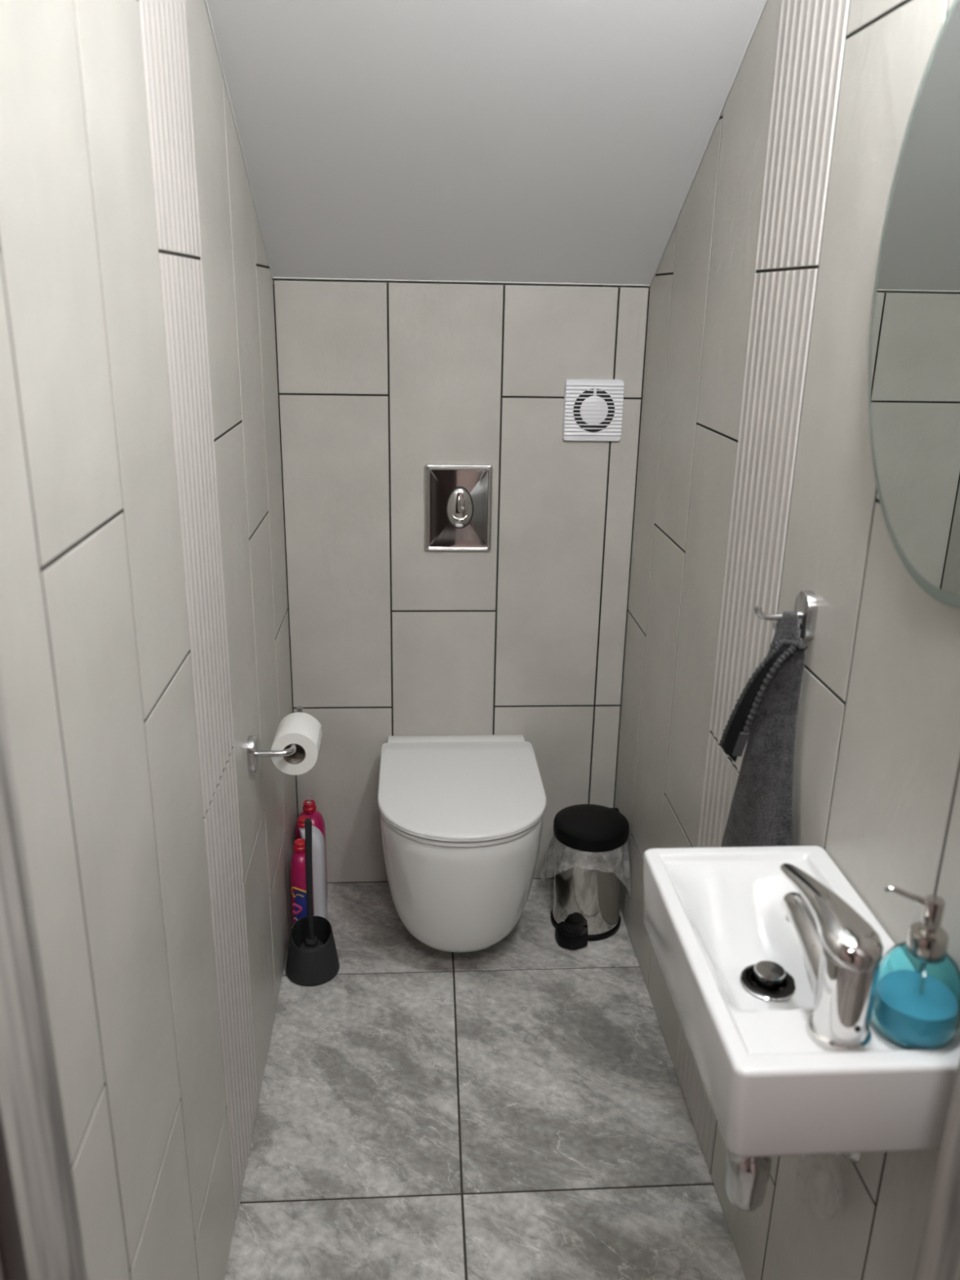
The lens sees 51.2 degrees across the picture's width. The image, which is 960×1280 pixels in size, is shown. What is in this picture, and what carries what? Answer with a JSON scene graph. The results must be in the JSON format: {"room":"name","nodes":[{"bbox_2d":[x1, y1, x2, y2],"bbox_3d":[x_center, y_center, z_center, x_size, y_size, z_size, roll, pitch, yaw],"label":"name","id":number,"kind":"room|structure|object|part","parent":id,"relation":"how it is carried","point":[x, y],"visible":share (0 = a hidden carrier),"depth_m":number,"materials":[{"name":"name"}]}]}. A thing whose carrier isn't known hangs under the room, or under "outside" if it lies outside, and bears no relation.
{"room":"bathroom","nodes":[
{"label":"bathroom","id":0,"kind":"room"},
{"bbox_2d":[0,0,297,1279],"bbox_3d":[-0.431,-0.254,1.458,0.072,2.450,1.647,0,19,-4],"label":"wall","id":1,"kind":"structure","parent":0,"point":[144,626],"depth_m":1.11,"materials":[{"name":"tile"}]},
{"bbox_2d":[246,706,302,772],"bbox_3d":[-0.382,0.185,1.884,0.082,0.068,0.178,0,19,-4],"label":"toilet roll holder","id":2,"kind":"object","parent":1,"relation":"attached to","point":[253,754],"visible":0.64,"depth_m":1.82,"materials":[{"name":"silver metal"}]},
{"bbox_3d":[-0.413,0.207,1.820,0.012,0.068,0.047,0,19,-4],"label":"wall plate","id":3,"kind":"part","parent":2,"relation":"part of","materials":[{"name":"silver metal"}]},
{"bbox_3d":[-0.377,0.173,1.891,0.072,0.039,0.158,0,19,-4],"label":"arm","id":4,"kind":"part","parent":2,"relation":"part of","materials":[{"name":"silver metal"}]},
{"bbox_2d":[271,712,322,774],"bbox_3d":[-0.349,0.196,1.909,0.087,0.087,0.098,0,19,-4],"label":"toilet roll","id":5,"kind":"object","parent":2,"relation":"hanging from","point":[304,730],"visible":0.93,"depth_m":1.87,"materials":[{"name":"white paper"}]},
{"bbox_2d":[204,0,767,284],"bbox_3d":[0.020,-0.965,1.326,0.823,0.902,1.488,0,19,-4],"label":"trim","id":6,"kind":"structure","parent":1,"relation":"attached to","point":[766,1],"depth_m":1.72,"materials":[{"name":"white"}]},
{"bbox_2d":[272,280,649,883],"bbox_3d":[-0.051,-0.079,2.452,0.820,1.492,0.070,0,19,-4],"label":"wall","id":7,"kind":"structure","parent":0,"point":[379,383],"depth_m":2.36,"materials":[{"name":"tile"}]},
{"bbox_2d":[425,463,493,551],"bbox_3d":[-0.049,-0.305,2.324,0.156,0.202,0.027,0,19,-4],"label":"flush plate","id":8,"kind":"object","parent":7,"relation":"attached to","point":[459,496],"visible":1,"depth_m":2.32,"materials":[{"name":"silver metal"}]},
{"bbox_2d":[272,277,649,285],"bbox_3d":[-0.035,-0.778,2.176,0.820,0.003,0.003,0,19,-4],"label":"trim","id":9,"kind":"structure","parent":7,"relation":"attached to","point":[273,277],"depth_m":2.17,"materials":[{"name":"white"}]},
{"bbox_2d":[377,734,546,952],"bbox_3d":[-0.047,0.493,2.334,0.370,0.381,0.519,0,19,-4],"label":"toilet","id":10,"kind":"object","parent":7,"relation":"attached to","point":[461,816],"visible":1,"depth_m":2.16,"materials":[{"name":"white ceramic"}]},
{"bbox_3d":[-0.043,0.343,2.260,0.361,0.010,0.466,0,19,-4],"label":"seat","id":11,"kind":"part","parent":10,"relation":"part of","materials":[{"name":"white plastic"}]},
{"bbox_3d":[-0.043,0.328,2.253,0.370,0.015,0.472,0,19,-4],"label":"lid","id":12,"kind":"part","parent":10,"relation":"part of","materials":[{"name":"white plastic"}]},
{"bbox_2d":[562,378,624,441],"bbox_3d":[0.258,-0.521,2.276,0.134,0.138,0.017,0,19,-4],"label":"fan","id":13,"kind":"object","parent":7,"relation":"attached to","point":[593,410],"visible":1,"depth_m":2.27,"materials":[{"name":"white plastic"}]},
{"bbox_2d":[224,878,746,1279],"bbox_3d":[0.031,1.197,1.115,2.600,0.060,3.312,0,19,-4],"label":"floor","id":14,"kind":"structure","parent":0,"point":[514,1108],"depth_m":1.88,"materials":[{"name":"grey tile"}]},
{"bbox_2d":[290,838,314,924],"bbox_3d":[-0.416,0.593,2.348,0.049,0.273,0.077,0,19,-4],"label":"bottle","id":15,"kind":"object","parent":14,"relation":"on","point":[298,873],"visible":0.67,"depth_m":2.31,"materials":[{"name":"pink plastic"}]},
{"bbox_2d":[291,902,302,914],"bbox_3d":[-0.425,0.623,2.324,0.029,0.029,0.011,9,20,21],"label":"print","id":16,"kind":"object","parent":15,"relation":"attached to","point":[296,907],"depth_m":2.32,"materials":[{"name":"pink plastic"}]},
{"bbox_2d":[291,892,303,897],"bbox_3d":[-0.423,0.589,2.313,0.034,0.011,0.010,8,20,21],"label":"print","id":17,"kind":"object","parent":15,"relation":"on","point":[294,895],"depth_m":2.31,"materials":[{"name":"yellow"}]},
{"bbox_2d":[290,886,306,893],"bbox_3d":[-0.419,0.576,2.310,0.041,0.018,0.013,6,19,14],"label":"print","id":18,"kind":"object","parent":15,"relation":"on","point":[293,889],"depth_m":2.31,"materials":[{"name":"yellow"}]},
{"bbox_2d":[295,794,327,900],"bbox_3d":[-0.424,0.522,2.514,0.072,0.300,0.080,0,19,-4],"label":"bottle","id":19,"kind":"object","parent":14,"relation":"on","point":[309,807],"visible":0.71,"depth_m":2.47,"materials":[{"name":"pink plastic"}]},
{"bbox_2d":[297,815,327,919],"bbox_3d":[-0.406,0.559,2.426,0.063,0.288,0.069,0,19,-4],"label":"bottle","id":20,"kind":"object","parent":14,"relation":"on","point":[318,857],"visible":0.59,"depth_m":2.40,"materials":[{"name":"grey plastic"}]},
{"bbox_2d":[285,915,339,986],"bbox_3d":[-0.382,0.702,2.277,0.122,0.114,0.122,0,19,-4],"label":"toilet brush holder","id":21,"kind":"object","parent":14,"relation":"on","point":[320,966],"visible":0.94,"depth_m":2.25,"materials":[{"name":"grey plastic"}]},
{"bbox_2d":[299,817,324,951],"bbox_3d":[-0.380,0.564,2.233,0.065,0.368,0.065,0,19,-4],"label":"toilet brush","id":22,"kind":"object","parent":21,"relation":"in","point":[311,943],"visible":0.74,"depth_m":2.23,"materials":[{"name":"grey plastic"}]},
{"bbox_3d":[-0.378,0.534,2.226,0.018,0.306,0.013,0,19,-4],"label":"handle","id":23,"kind":"part","parent":22,"relation":"part of","materials":[{"name":"grey plastic"}]},
{"bbox_2d":[551,804,629,950],"bbox_3d":[0.266,0.569,2.436,0.181,0.286,0.216,0,19,-4],"label":"pedal bin","id":24,"kind":"object","parent":14,"relation":"on","point":[591,839],"visible":1,"depth_m":2.39,"materials":[{"name":"silver metal"}]},
{"bbox_2d":[542,834,631,898],"bbox_3d":[0.254,0.533,2.443,0.210,0.142,0.212,0,19,-4],"label":"liner","id":25,"kind":"object","parent":24,"relation":"hanging from","point":[549,850],"visible":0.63,"depth_m":2.42,"materials":[{"name":"plastic"}]},
{"bbox_3d":[0.268,0.447,2.413,0.181,0.040,0.181,0,19,-4],"label":"lid","id":26,"kind":"part","parent":24,"relation":"part of","materials":[{"name":"black plastic"}]},
{"bbox_2d":[205,0,768,291],"bbox_3d":[0.029,-0.957,1.196,0.880,0.994,1.788,0,19,-4],"label":"ceiling","id":27,"kind":"structure","parent":0,"point":[559,141],"depth_m":1.72,"materials":[{"name":"white paint"}]},
{"bbox_2d":[724,1147,772,1212],"bbox_3d":[0.324,0.649,1.215,0.052,0.086,0.052,0,19,-4],"label":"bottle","id":28,"kind":"object","parent":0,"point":[746,1179],"depth_m":1.19,"materials":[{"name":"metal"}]},
{"bbox_2d":[614,0,959,1279],"bbox_3d":[0.455,-0.257,1.516,0.072,2.450,1.647,0,19,-4],"label":"wall","id":29,"kind":"structure","parent":0,"point":[756,483],"depth_m":1.36,"materials":[{"name":"tile"}]},
{"bbox_2d":[718,611,807,847],"bbox_3d":[0.383,0.166,1.387,0.063,0.431,0.197,-6,20,-20],"label":"hand towel","id":30,"kind":"object","parent":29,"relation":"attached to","point":[760,814],"visible":0.91,"depth_m":1.36,"materials":[{"name":"black fabric"}]},
{"bbox_2d":[754,590,817,641],"bbox_3d":[0.396,-0.032,1.318,0.076,0.068,0.047,0,19,-4],"label":"towel hook","id":31,"kind":"object","parent":29,"relation":"attached to","point":[806,602],"visible":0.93,"depth_m":1.31,"materials":[{"name":"silver metal"}]},
{"bbox_3d":[0.428,-0.032,1.320,0.012,0.068,0.047,0,19,-4],"label":"wall plate","id":32,"kind":"part","parent":31,"relation":"part of","materials":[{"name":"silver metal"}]},
{"bbox_2d":[643,845,959,1157],"bbox_3d":[0.333,0.375,1.104,0.234,0.108,0.391,0,19,-4],"label":"basin","id":33,"kind":"object","parent":29,"relation":"attached to","point":[728,954],"visible":0.8,"depth_m":0.98,"materials":[{"name":"white ceramic"}]},
{"bbox_2d":[724,1147,861,1212],"bbox_3d":[0.372,0.555,1.186,0.146,0.284,0.064,0,19,-4],"label":"trap","id":34,"kind":"object","parent":33,"relation":"attached to","point":[746,1179],"visible":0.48,"depth_m":1.19,"materials":[{"name":"silver metal"}]},
{"bbox_2d":[780,863,883,1052],"bbox_3d":[0.340,0.299,1.002,0.060,0.117,0.193,0,19,-4],"label":"tap","id":35,"kind":"object","parent":33,"relation":"on","point":[842,953],"visible":1,"depth_m":0.93,"materials":[{"name":"silver metal"}]},
{"bbox_3d":[0.339,0.314,1.011,0.041,0.070,0.147,0,19,-4],"label":"spout","id":36,"kind":"part","parent":35,"relation":"part of","materials":[{"name":"silver metal"}]},
{"bbox_3d":[0.340,0.260,0.990,0.052,0.036,0.189,0,19,-4],"label":"lever","id":37,"kind":"part","parent":35,"relation":"part of","materials":[{"name":"silver metal"}]},
{"bbox_2d":[871,884,959,1050],"bbox_3d":[0.415,0.303,0.941,0.082,0.151,0.080,0,19,-4],"label":"soap dispenser","id":38,"kind":"object","parent":33,"relation":"on","point":[917,1004],"visible":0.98,"depth_m":0.92,"materials":[{"name":"teal glass"}]},
{"bbox_2d":[871,941,959,1050],"bbox_3d":[0.416,0.330,0.950,0.080,0.094,0.080,0,19,-4],"label":"bottle","id":39,"kind":"object","parent":38,"relation":"attached to","point":[917,1004],"depth_m":0.92,"materials":[{"name":"teal glass"}]},
{"bbox_2d":[867,0,959,608],"bbox_3d":[0.453,-0.326,0.870,0.020,0.608,0.469,0,19,-4],"label":"mirror","id":40,"kind":"object","parent":29,"relation":"attached to","point":[913,368],"visible":1,"depth_m":0.98,"materials":[{"name":"grey mirror"}]},
{"bbox_3d":[0.058,0.030,0.651,2.600,2.450,0.120,0,19,-4],"label":"wall","id":41,"kind":"structure","parent":0,"visible":0},
{"bbox_2d":[0,676,959,1279],"bbox_3d":[0.044,0.210,0.693,0.880,2.080,0.154,0,19,-4],"label":"door frame","id":42,"kind":"structure","parent":41,"relation":"in","point":[41,1238],"depth_m":0.73,"materials":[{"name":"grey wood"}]}
]}

